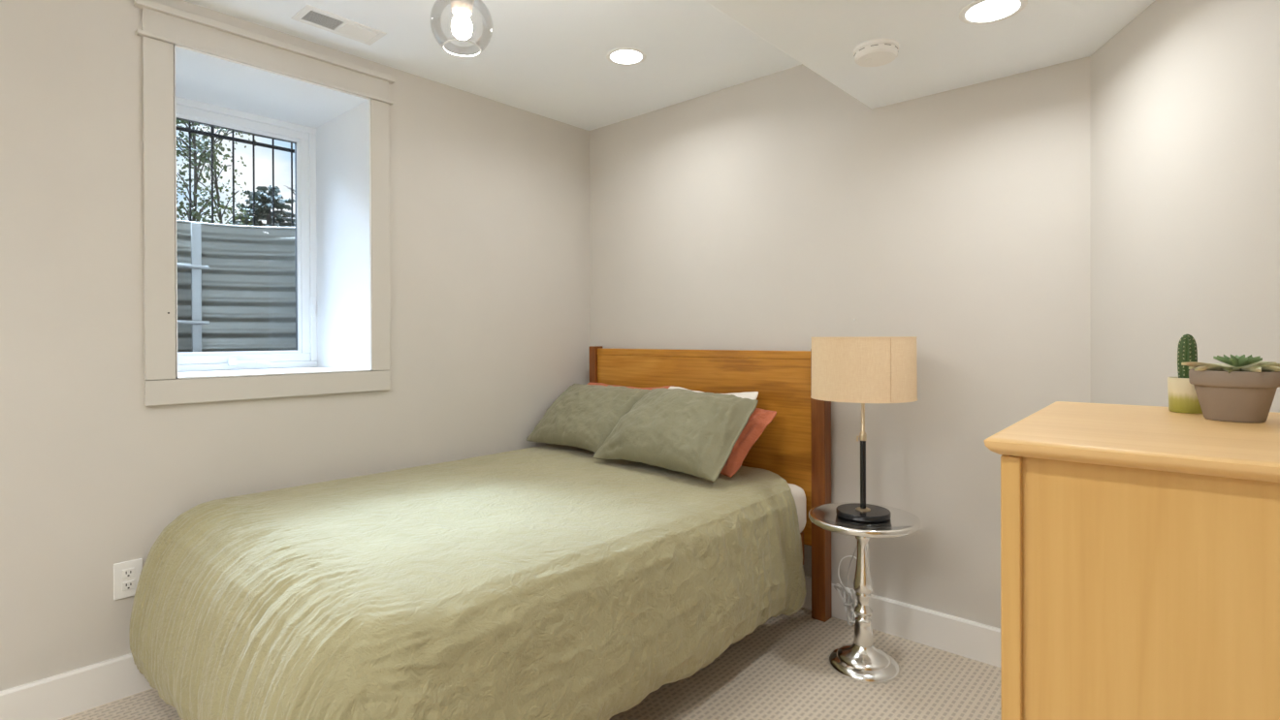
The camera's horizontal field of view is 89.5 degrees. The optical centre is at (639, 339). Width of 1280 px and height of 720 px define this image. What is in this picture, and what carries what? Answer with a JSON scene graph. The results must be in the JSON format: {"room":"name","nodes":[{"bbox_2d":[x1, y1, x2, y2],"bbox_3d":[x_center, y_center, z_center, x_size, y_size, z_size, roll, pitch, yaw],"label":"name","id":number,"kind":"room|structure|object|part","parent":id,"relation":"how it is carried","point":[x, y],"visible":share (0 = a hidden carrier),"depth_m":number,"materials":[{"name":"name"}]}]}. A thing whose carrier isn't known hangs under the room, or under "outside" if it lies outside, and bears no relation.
{"room":"basement bedroom","nodes":[
{"label":"basement bedroom","id":0,"kind":"room"},
{"bbox_2d":[0,0,590,691],"bbox_3d":[-2.078,-0.129,2.249,0.620,2.650,4.950,0,0,42],"label":"wall","id":1,"kind":"structure","parent":0,"point":[490,286],"depth_m":2.20,"materials":[{"name":"paint"}]},
{"bbox_2d":[0,653,152,719],"bbox_3d":[-1.852,1.129,2.023,0.018,0.135,4.700,0,0,42],"label":"baseboard","id":2,"kind":"structure","parent":1,"relation":"attached to","point":[66,694],"depth_m":2.06,"materials":[{"name":"paint"}]},
{"bbox_2d":[113,558,142,601],"bbox_3d":[-1.723,0.806,2.173,0.009,0.122,0.078,0,0,42],"label":"wall outlet","id":3,"kind":"object","parent":1,"relation":"attached to","point":[126,575],"visible":0.97,"depth_m":2.17,"materials":[{"name":"white plastic"}]},
{"bbox_2d":[122,568,134,578],"bbox_3d":[-1.721,0.786,2.171,0.003,0.029,0.033,0,0,42],"label":"receptacle","id":4,"kind":"object","parent":3,"relation":"attached to","point":[127,573],"depth_m":2.17,"materials":[{"name":"grey plastic"}]},
{"bbox_2d":[122,579,134,591],"bbox_3d":[-1.720,0.827,2.171,0.003,0.029,0.033,0,0,42],"label":"receptacle","id":5,"kind":"object","parent":3,"relation":"attached to","point":[127,585],"depth_m":2.17,"materials":[{"name":"grey plastic"}]},
{"bbox_2d":[133,0,395,406],"bbox_3d":[-1.622,-0.466,2.724,0.651,1.379,0.916,0,0,42],"label":"window","id":6,"kind":"structure","parent":1,"relation":"in","point":[335,112],"depth_m":2.78,"materials":[{"name":"paint"}]},
{"bbox_3d":[-1.663,-0.448,2.232,0.018,1.171,0.087,0,0,42],"label":"casing","id":7,"kind":"part","parent":6,"relation":"part of","materials":[{"name":"paint"}]},
{"bbox_3d":[-1.842,-0.450,2.926,0.044,1.111,0.640,0,0,42],"label":"sash","id":8,"kind":"part","parent":6,"relation":"part of","materials":[{"name":"white plastic"}]},
{"bbox_3d":[-1.841,-0.450,2.925,0.057,1.171,0.700,0,0,42],"label":"frame","id":9,"kind":"part","parent":6,"relation":"part of","materials":[{"name":"white plastic"}]},
{"bbox_3d":[-1.775,0.101,2.936,0.174,0.035,0.033,0,0,-43],"label":"crank handle","id":10,"kind":"part","parent":6,"relation":"part of","materials":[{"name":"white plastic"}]},
{"bbox_3d":[-1.615,0.145,2.726,0.570,0.020,0.739,0,0,42],"label":"reveal sill","id":11,"kind":"part","parent":6,"relation":"part of","materials":[{"name":"white paint"}]},
{"bbox_3d":[-1.136,-0.452,2.818,0.018,1.171,0.081,0,0,42],"label":"casing","id":12,"kind":"part","parent":6,"relation":"part of","materials":[{"name":"paint"}]},
{"bbox_2d":[183,0,801,130],"bbox_3d":[-0.567,-1.329,0.879,4.700,0.250,5.050,0,0,42],"label":"ceiling","id":13,"kind":"structure","parent":0,"point":[547,58],"depth_m":2.67,"materials":[{"name":"paint"}]},
{"bbox_2d":[291,4,386,45],"bbox_3d":[-1.151,-1.205,2.480,0.144,0.007,0.300,0,0,42],"label":"ceiling vent","id":14,"kind":"object","parent":13,"relation":"in","point":[308,15],"visible":1,"depth_m":2.47,"materials":[{"name":"white metal"}]},
{"bbox_2d":[442,0,481,57],"bbox_3d":[-0.481,-0.997,1.743,0.164,0.422,0.164,0,0,42],"label":"globe pendant","id":15,"kind":"object","parent":13,"relation":"hanging from","point":[462,26],"visible":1,"depth_m":1.73,"materials":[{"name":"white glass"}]},
{"bbox_2d":[449,0,474,16],"bbox_3d":[-0.481,-0.935,1.743,0.072,0.106,0.072,0,0,42],"label":"socket","id":16,"kind":"object","parent":15,"relation":"attached to","point":[464,8],"depth_m":1.73,"materials":[{"name":"white metal"}]},
{"bbox_3d":[-0.481,-0.850,1.743,0.054,0.072,0.054,0,0,42],"label":"bulb","id":17,"kind":"part","parent":15,"relation":"part of","materials":[{"name":"white glass"}]},
{"bbox_2d":[606,47,646,65],"bbox_3d":[-0.058,-1.211,2.762,0.172,0.007,0.172,0,0,42],"label":"recessed light","id":18,"kind":"object","parent":13,"relation":"in","point":[625,56],"visible":1,"depth_m":2.76,"materials":[{"name":"white paint"}]},
{"bbox_2d":[58,608,1001,719],"bbox_3d":[-0.556,1.246,0.890,4.700,0.100,5.050,0,0,42],"label":"floor","id":19,"kind":"structure","parent":0,"point":[781,670],"depth_m":2.19,"materials":[{"name":"carpet"}]},
{"bbox_2d":[589,346,831,622],"bbox_3d":[-0.382,0.616,2.478,1.423,1.146,1.992,0,0,42],"label":"headboard","id":20,"kind":"object","parent":19,"relation":"on","point":[795,446],"visible":0.11,"depth_m":2.87,"materials":[{"name":"brown wood"}]},
{"bbox_2d":[129,444,806,719],"bbox_3d":[-0.469,0.819,2.381,1.548,0.537,2.035,0,0,42],"label":"duvet","id":21,"kind":"object","parent":20,"relation":"on","point":[554,582],"visible":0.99,"depth_m":1.77,"materials":[{"name":"green fabric"}]},
{"bbox_2d":[526,384,650,452],"bbox_3d":[-0.255,0.383,3.264,0.630,0.299,0.357,0,0,42],"label":"pillow","id":22,"kind":"object","parent":21,"relation":"on","point":[583,416],"visible":0.85,"depth_m":3.15,"materials":[{"name":"green fabric"}]},
{"bbox_2d":[587,383,674,390],"bbox_3d":[-0.156,0.369,3.291,0.630,0.275,0.348,0,0,42],"label":"pillow","id":23,"kind":"object","parent":22,"relation":"on","point":[600,384],"visible":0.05,"depth_m":3.40,"materials":[{"name":"orange fabric"}]},
{"bbox_2d":[593,387,757,481],"bbox_3d":[0.156,0.380,2.797,0.673,0.318,0.378,0,0,42],"label":"pillow","id":24,"kind":"object","parent":21,"relation":"on","point":[687,432],"visible":1,"depth_m":2.66,"materials":[{"name":"green fabric"}]},
{"bbox_2d":[720,408,776,478],"bbox_3d":[0.285,0.413,2.892,0.320,0.278,0.598,0,0,-44],"label":"pillow","id":25,"kind":"object","parent":21,"relation":"on","point":[759,419],"visible":0.2,"depth_m":2.70,"materials":[{"name":"orange fabric"}]},
{"bbox_2d":[668,386,758,399],"bbox_3d":[0.225,0.373,2.887,0.514,0.284,0.360,0,0,42],"label":"pillow","id":26,"kind":"object","parent":25,"relation":"on","point":[752,395],"visible":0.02,"depth_m":2.88,"materials":[{"name":"white fabric"}]},
{"bbox_3d":[-0.247,0.610,3.655,0.048,1.146,0.064,0,0,42],"label":"post","id":27,"kind":"part","parent":20,"relation":"part of","materials":[{"name":"brown wood"}]},
{"bbox_3d":[0.256,0.067,3.197,1.328,0.036,0.029,0,0,42],"label":"rail","id":28,"kind":"part","parent":20,"relation":"part of","materials":[{"name":"brown wood"}]},
{"bbox_3d":[0.258,0.469,3.199,1.328,0.828,0.024,0,0,42],"label":"headboard","id":29,"kind":"part","parent":20,"relation":"part of","materials":[{"name":"brown wood"}]},
{"bbox_2d":[787,483,806,533],"bbox_3d":[-0.403,0.722,2.474,1.332,0.210,1.885,0,0,42],"label":"mattress","id":30,"kind":"object","parent":20,"relation":"on","point":[798,494],"visible":0.16,"depth_m":2.67,"materials":[{"name":"white fabric"}]},
{"bbox_3d":[0.049,0.899,2.051,0.024,0.140,1.930,0,0,42],"label":"rail","id":31,"kind":"part","parent":20,"relation":"part of","materials":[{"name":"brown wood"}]},
{"bbox_3d":[0.769,0.610,2.739,0.062,1.146,0.064,0,0,42],"label":"post","id":32,"kind":"part","parent":20,"relation":"part of","materials":[{"name":"brown wood"}]},
{"bbox_2d":[808,502,920,684],"bbox_3d":[0.812,0.911,2.345,0.381,0.546,0.381,0,0,42],"label":"side table","id":33,"kind":"object","parent":19,"relation":"on","point":[860,661],"visible":0.98,"depth_m":2.31,"materials":[{"name":"silver metal"}]},
{"bbox_2d":[833,544,857,626],"bbox_3d":[0.883,0.925,2.631,0.086,0.516,0.205,0,0,-18],"label":"lamp cord","id":34,"kind":"object","parent":33,"relation":"hanging from","point":[845,591],"visible":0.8,"depth_m":2.65,"materials":[{"name":"grey plastic"}]},
{"bbox_3d":[0.869,0.860,2.600,0.018,0.387,0.159,0,0,-10],"label":"cord","id":35,"kind":"part","parent":34,"relation":"part of","materials":[{"name":"grey plastic"}]},
{"bbox_2d":[810,336,917,522],"bbox_3d":[0.809,0.314,2.343,0.364,0.649,0.364,0,0,42],"label":"table lamp","id":36,"kind":"object","parent":33,"relation":"on","point":[867,369],"visible":1,"depth_m":2.20,"materials":[{"name":"beige fabric"}]},
{"bbox_3d":[0.810,0.489,2.344,0.021,0.246,0.021,0,0,42],"label":"stem","id":37,"kind":"part","parent":36,"relation":"part of","materials":[{"name":"black paint"}]},
{"bbox_3d":[0.809,0.252,2.342,0.032,0.228,0.032,0,0,42],"label":"rod","id":38,"kind":"part","parent":36,"relation":"part of","materials":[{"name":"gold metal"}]},
{"bbox_3d":[0.809,0.210,2.342,0.364,0.004,0.364,0,0,42],"label":"trim","id":39,"kind":"part","parent":36,"relation":"part of","materials":[{"name":"fabric"}]},
{"bbox_3d":[0.808,0.101,2.342,0.362,0.223,0.362,0,0,42],"label":"lamp shade","id":40,"kind":"part","parent":36,"relation":"part of","materials":[{"name":"fabric"}]},
{"bbox_3d":[0.808,-0.009,2.341,0.361,0.004,0.361,0,0,42],"label":"trim","id":41,"kind":"part","parent":36,"relation":"part of","materials":[{"name":"fabric"}]},
{"bbox_2d":[983,401,1279,719],"bbox_3d":[0.790,0.651,0.780,0.560,1.080,0.545,0,0,40],"label":"dresser","id":42,"kind":"object","parent":19,"relation":"on","point":[1140,544],"visible":1,"depth_m":0.69,"materials":[{"name":"brown wood"}]},
{"bbox_3d":[0.438,0.664,0.758,0.020,1.058,0.022,0,0,40],"label":"corner post","id":43,"kind":"part","parent":42,"relation":"part of","materials":[{"name":"brown wood"}]},
{"bbox_2d":[1167,333,1202,414],"bbox_3d":[0.831,0.050,0.980,0.047,0.119,0.047,0,0,42],"label":"potted cactus","id":44,"kind":"object","parent":42,"relation":"on","point":[1182,395],"visible":0.7,"depth_m":0.97,"materials":[{"name":"plant"}]},
{"bbox_3d":[0.831,0.028,0.980,0.024,0.074,0.023,0,0,42],"label":"stem","id":45,"kind":"part","parent":44,"relation":"part of","materials":[{"name":"green plant"}]},
{"bbox_2d":[1181,354,1279,422],"bbox_3d":[0.819,0.065,0.885,0.101,0.090,0.106,0,0,-31],"label":"potted succulent","id":46,"kind":"object","parent":42,"relation":"on","point":[1242,390],"visible":1,"depth_m":0.86,"materials":[{"name":"brown ceramic"}]},
{"bbox_2d":[589,56,1090,628],"bbox_3d":[0.463,-0.143,3.191,3.135,2.650,0.150,0,0,42],"label":"wall","id":47,"kind":"structure","parent":0,"point":[781,210],"depth_m":2.60,"materials":[{"name":"paint"}]},
{"bbox_2d":[801,576,1000,668],"bbox_3d":[0.605,1.115,2.960,2.415,0.135,0.018,0,0,42],"label":"baseboard","id":48,"kind":"structure","parent":47,"relation":"attached to","point":[965,638],"depth_m":2.49,"materials":[{"name":"paint"}]},
{"bbox_2d":[704,0,1154,109],"bbox_3d":[0.172,-1.072,0.194,2.126,0.283,4.720,0,0,42],"label":"ceiling","id":49,"kind":"structure","parent":0,"point":[938,52],"depth_m":2.00,"materials":[{"name":"paint"}]},
{"bbox_2d":[853,38,898,66],"bbox_3d":[0.762,-0.922,2.084,0.140,0.040,0.140,0,0,42],"label":"smoke detector","id":50,"kind":"object","parent":49,"relation":"attached to","point":[876,52],"visible":1,"depth_m":2.05,"materials":[{"name":"white plastic"}]},
{"bbox_2d":[959,0,1027,24],"bbox_3d":[1.003,-0.939,1.836,0.172,0.007,0.172,0,0,42],"label":"recessed light","id":51,"kind":"object","parent":49,"relation":"in","point":[977,12],"visible":1,"depth_m":1.84,"materials":[{"name":"white paint"}]},
{"bbox_2d":[1167,377,1202,414],"bbox_3d":[0.831,0.084,0.980,0.047,0.052,0.047,0,0,42],"label":"pot","id":52,"kind":"object","parent":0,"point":[1182,395],"depth_m":0.97,"materials":[{"name":"ceramic"}]},
{"bbox_2d":[1089,0,1279,413],"bbox_3d":[1.329,-0.136,0.844,0.150,2.650,2.636,0,0,11],"label":"wall","id":53,"kind":"structure","parent":0,"point":[1185,96],"depth_m":1.68,"materials":[{"name":"paint"}]},
{"label":"outside","id":54,"kind":"structure","parent":0,"visible":0},
{"label":"ground","id":55,"kind":"structure","parent":54,"visible":0},
{"bbox_2d":[176,119,230,223],"bbox_3d":[-3.386,-1.382,4.866,0.648,1.617,0.614,0,0,42],"label":"leafy tree","id":56,"kind":"object","parent":55,"relation":"on","point":[203,158],"visible":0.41,"depth_m":4.84,"materials":[{"name":"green plant"}]},
{"bbox_2d":[177,126,255,225],"bbox_3d":[-3.666,-1.416,5.638,0.694,1.680,0.672,0,0,42],"label":"leafy tree","id":57,"kind":"object","parent":55,"relation":"on","point":[215,178],"visible":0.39,"depth_m":5.66,"materials":[{"name":"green plant"}]},
{"bbox_2d":[176,121,294,226],"bbox_3d":[-2.400,-0.971,3.610,0.030,0.795,1.750,0,0,42],"label":"guard railing","id":58,"kind":"object","parent":55,"relation":"on","point":[189,130],"visible":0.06,"depth_m":3.69,"materials":[{"name":"black metal"}]},
{"bbox_3d":[-2.400,-1.147,3.609,0.020,0.018,1.750,0,0,42],"label":"rail","id":59,"kind":"part","parent":58,"relation":"part of","materials":[{"name":"black metal"}]},
{"bbox_2d":[228,185,294,226],"bbox_3d":[-5.784,-1.482,9.989,1.684,1.789,1.870,0,0,42],"label":"fir tree","id":60,"kind":"object","parent":55,"relation":"on","point":[264,200],"visible":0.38,"depth_m":9.86,"materials":[{"name":"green plant"}]},
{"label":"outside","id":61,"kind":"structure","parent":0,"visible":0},
{"bbox_3d":[-2.192,0.443,3.199,0.739,0.100,1.600,0,0,42],"label":"ground","id":62,"kind":"structure","parent":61,"visible":0},
{"bbox_2d":[176,220,295,351],"bbox_3d":[-2.169,-0.117,3.174,0.672,1.020,1.344,0,0,42],"label":"window well","id":63,"kind":"object","parent":62,"relation":"on","point":[248,285],"visible":0.2,"depth_m":3.55,"materials":[{"name":"silver metal"}]},
{"bbox_2d":[177,223,209,351],"bbox_3d":[-2.407,-0.106,3.236,0.039,1.000,0.416,0,0,42],"label":"ladder","id":64,"kind":"object","parent":63,"relation":"attached to","point":[196,267],"visible":0.27,"depth_m":3.35,"materials":[{"name":"silver metal"}]},
{"bbox_3d":[-2.309,-0.107,3.363,0.015,1.000,0.043,0,0,42],"label":"rail","id":65,"kind":"part","parent":64,"relation":"part of","materials":[{"name":"silver metal"}]},
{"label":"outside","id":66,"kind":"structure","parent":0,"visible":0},
{"bbox_2d":[193,122,293,143],"bbox_3d":[-6.990,-3.450,9.779,0.016,0.250,8.001,0,0,42],"label":"wire","id":67,"kind":"object","parent":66,"point":[194,122],"visible":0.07,"depth_m":10.56,"materials":[{"name":"black metal"}]}
]}

